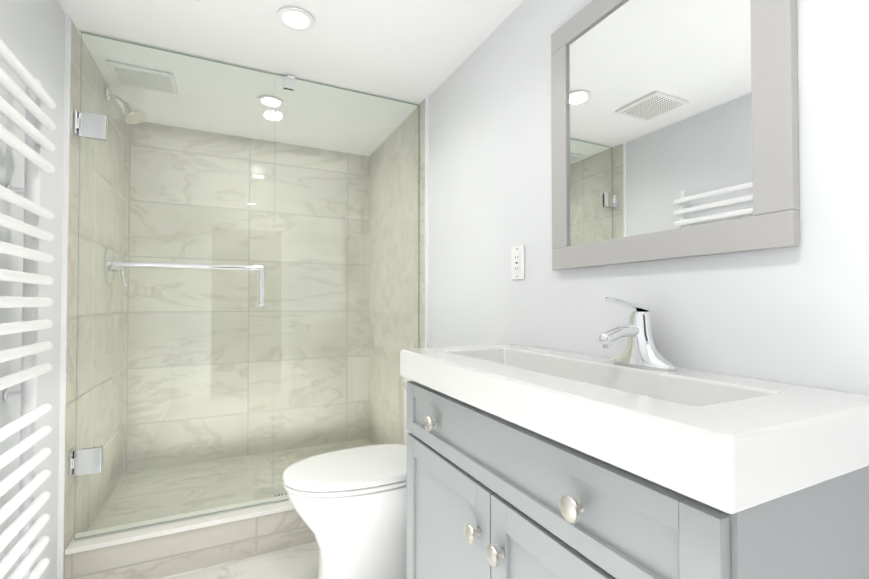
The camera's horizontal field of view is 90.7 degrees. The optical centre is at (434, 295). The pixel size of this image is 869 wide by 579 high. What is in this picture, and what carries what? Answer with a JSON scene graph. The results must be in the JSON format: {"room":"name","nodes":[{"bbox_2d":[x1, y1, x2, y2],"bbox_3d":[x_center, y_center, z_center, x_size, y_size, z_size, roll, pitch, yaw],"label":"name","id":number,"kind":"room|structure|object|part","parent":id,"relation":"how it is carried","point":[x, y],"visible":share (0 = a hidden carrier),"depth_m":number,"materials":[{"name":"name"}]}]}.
{"room":"bathroom","nodes":[
{"label":"bathroom","id":0,"kind":"room"},
{"bbox_2d":[0,0,64,578],"bbox_3d":[-0.903,0.028,0.512,0.100,2.140,4.430,0,-1,-26],"label":"wall","id":1,"kind":"structure","parent":0,"point":[32,35],"depth_m":1.38,"materials":[{"name":"paint"}]},
{"bbox_2d":[0,39,55,578],"bbox_3d":[-1.025,0.134,0.985,0.089,1.497,0.517,0,-1,-26],"label":"radiator","id":2,"kind":"object","parent":1,"relation":"attached to","point":[25,550],"visible":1,"depth_m":1.11,"materials":[{"name":"white metal"}]},
{"bbox_2d":[57,15,70,578],"bbox_3d":[-1.342,0.046,1.554,0.014,2.140,0.012,0,-1,-26],"label":"trim","id":3,"kind":"structure","parent":1,"relation":"attached to","point":[62,412],"depth_m":1.55,"materials":[{"name":"white"}]},
{"bbox_2d":[63,19,125,578],"bbox_3d":[-1.558,0.053,2.001,0.012,2.140,0.980,0,-1,-26],"label":"wall tile","id":4,"kind":"structure","parent":1,"relation":"attached to","point":[72,411],"depth_m":1.86,"materials":[{"name":"beige tile"}]},
{"bbox_2d":[104,248,126,287],"bbox_3d":[-1.563,-0.135,2.123,0.080,0.196,0.176,0,-1,-26],"label":"shower valve","id":5,"kind":"object","parent":4,"relation":"attached to","point":[108,265],"depth_m":2.09,"materials":[{"name":"silver metal"}]},
{"bbox_2d":[105,88,146,123],"bbox_3d":[-1.488,-0.914,2.071,0.168,0.154,0.103,0,-1,-26],"label":"shower head","id":6,"kind":"object","parent":4,"relation":"attached to","point":[135,117],"depth_m":2.06},
{"bbox_2d":[74,32,274,539],"bbox_3d":[-1.047,-0.045,1.793,0.704,1.938,0.010,0,-1,-26],"label":"shower door","id":7,"kind":"structure","parent":4,"relation":"attached to","point":[232,338],"depth_m":1.77,"materials":[{"name":"clear glass"}]},
{"bbox_2d":[69,110,107,476],"bbox_3d":[-1.331,-0.013,1.655,0.094,1.386,0.060,0,-1,-26],"label":"shower door hinges","id":8,"kind":"object","parent":7,"relation":"attached to","point":[86,460],"visible":0.94,"depth_m":1.64,"materials":[{"name":"silver metal"}]},
{"bbox_2d":[111,261,265,308],"bbox_3d":[-1.000,-0.039,1.785,0.554,0.191,0.089,0,-1,-26],"label":"door towel bar","id":9,"kind":"object","parent":7,"relation":"attached to","point":[259,269],"visible":1,"depth_m":1.77,"materials":[{"name":"silver metal"}]},
{"bbox_2d":[159,541,318,578],"bbox_3d":[-0.201,1.154,0.832,1.660,0.100,4.430,0,-1,-26],"label":"floor","id":10,"kind":"structure","parent":0,"point":[299,562],"depth_m":1.77,"materials":[{"name":"tile"}]},
{"bbox_2d":[65,509,315,578],"bbox_3d":[-0.728,1.037,1.929,1.436,0.170,0.100,0,-1,-26],"label":"shower curb","id":11,"kind":"structure","parent":10,"relation":"on","point":[171,554],"depth_m":1.75,"materials":[{"name":"tile"}]},
{"bbox_2d":[65,495,293,554],"bbox_3d":[-0.728,0.942,1.930,1.436,0.020,0.130,0,-1,-26],"label":"sill","id":12,"kind":"structure","parent":11,"relation":"on","point":[129,535],"depth_m":1.75,"materials":[{"name":"white stone"}]},
{"bbox_2d":[273,74,418,502],"bbox_3d":[-0.405,-0.041,2.102,0.713,1.945,0.040,0,-1,-26],"label":"shower panel","id":13,"kind":"object","parent":12,"relation":"on","point":[288,83],"visible":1,"depth_m":2.08,"materials":[{"name":"clear glass"}]},
{"bbox_2d":[87,438,374,530],"bbox_3d":[-0.931,1.064,2.351,1.436,0.130,0.838,0,-1,-26],"label":"shower floor","id":14,"kind":"structure","parent":10,"relation":"on","point":[212,490],"depth_m":2.24,"materials":[{"name":"tile"}]},
{"bbox_2d":[272,492,286,496],"bbox_3d":[-0.752,0.993,2.118,0.090,0.004,0.090,0,-1,-26],"label":"shower drain","id":15,"kind":"object","parent":14,"relation":"on","point":[284,493],"depth_m":2.14,"materials":[{"name":"silver metal"}]},
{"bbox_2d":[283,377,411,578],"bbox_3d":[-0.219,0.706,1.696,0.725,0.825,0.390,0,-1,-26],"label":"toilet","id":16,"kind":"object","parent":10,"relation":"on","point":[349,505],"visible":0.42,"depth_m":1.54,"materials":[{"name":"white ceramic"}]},
{"bbox_3d":[-0.281,0.666,1.667,0.587,0.048,0.378,0,-1,-26],"label":"seat","id":17,"kind":"part","parent":16,"relation":"part of","materials":[{"name":"white plastic"}]},
{"bbox_2d":[400,297,868,578],"bbox_3d":[0.290,0.555,0.989,0.442,1.103,0.990,0,-1,-26],"label":"bathroom vanity","id":18,"kind":"object","parent":10,"relation":"on","point":[639,456],"visible":1,"depth_m":0.66,"materials":[{"name":"grey"}]},
{"bbox_2d":[599,297,675,370],"bbox_3d":[0.433,0.082,0.972,0.156,0.157,0.166,0,-1,-26],"label":"faucet","id":19,"kind":"object","parent":18,"relation":"on","point":[640,353],"depth_m":0.97,"materials":[{"name":"silver metal"}]},
{"bbox_2d":[57,0,523,155],"bbox_3d":[-0.201,-1.086,0.869,1.660,0.100,4.430,0,-1,-26],"label":"ceiling","id":20,"kind":"structure","parent":0,"point":[417,52],"depth_m":1.81,"materials":[{"name":"paint"}]},
{"bbox_2d":[106,60,177,94],"bbox_3d":[-1.349,-1.009,1.997,0.250,0.012,0.200,0,-1,-26],"label":"ceiling vent","id":21,"kind":"object","parent":20,"relation":"in","point":[150,74],"depth_m":1.98,"materials":[{"name":"white"}]},
{"bbox_2d":[257,96,283,107],"bbox_3d":[-0.849,-1.008,2.226,0.132,0.008,0.132,0,-1,-26],"label":"recessed light","id":22,"kind":"object","parent":20,"relation":"in","point":[276,103],"visible":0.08,"depth_m":2.23,"materials":[{"name":"white"}]},
{"bbox_2d":[277,7,314,30],"bbox_3d":[-0.510,-1.018,1.579,0.132,0.008,0.132,0,-1,-26],"label":"recessed light","id":23,"kind":"object","parent":20,"relation":"in","point":[294,18],"visible":1,"depth_m":1.58,"materials":[{"name":"white"}]},
{"bbox_2d":[429,0,868,394],"bbox_3d":[0.502,0.040,1.189,0.100,2.140,4.430,0,-1,-26],"label":"wall","id":24,"kind":"structure","parent":0,"point":[799,315],"depth_m":1.03,"materials":[{"name":"paint"}]},
{"bbox_2d":[369,99,424,444],"bbox_3d":[-0.253,0.064,2.628,0.012,2.140,0.980,0,-1,-26],"label":"wall tile","id":25,"kind":"structure","parent":24,"relation":"attached to","point":[385,400],"depth_m":2.59,"materials":[{"name":"beige tile"}]},
{"bbox_2d":[425,97,428,347],"bbox_3d":[-0.039,0.056,2.181,0.014,2.140,0.012,0,-1,-26],"label":"trim","id":26,"kind":"structure","parent":24,"relation":"attached to","point":[426,222],"depth_m":2.18,"materials":[{"name":"white"}]},
{"bbox_2d":[511,245,524,279],"bbox_3d":[0.290,-0.115,1.502,0.008,0.116,0.072,0,-1,-26],"label":"electrical outlet plate","id":27,"kind":"object","parent":24,"relation":"attached to","point":[517,262],"visible":1,"depth_m":1.50,"materials":[{"name":"white plastic"}]},
{"bbox_2d":[551,0,799,269],"bbox_3d":[0.505,-0.448,1.046,0.022,0.730,0.625,0,-1,-26],"label":"mirror","id":28,"kind":"object","parent":24,"relation":"attached to","point":[674,129],"visible":0.96,"depth_m":0.97,"materials":[{"name":"grey mirror"}]},
{"bbox_3d":[0.504,-0.448,1.045,0.004,0.608,0.503,0,-1,-26],"label":"glass","id":29,"kind":"part","parent":28,"relation":"part of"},
{"bbox_3d":[-1.140,0.066,2.801,1.460,2.140,0.100,0,-1,-26],"label":"wall","id":30,"kind":"structure","parent":0,"visible":0},
{"bbox_2d":[122,122,368,472],"bbox_3d":[-1.115,0.066,2.751,1.436,2.140,0.012,0,-1,-26],"label":"wall tile","id":31,"kind":"structure","parent":30,"relation":"attached to","point":[292,310],"depth_m":2.69,"materials":[{"name":"beige tile"}]}
]}

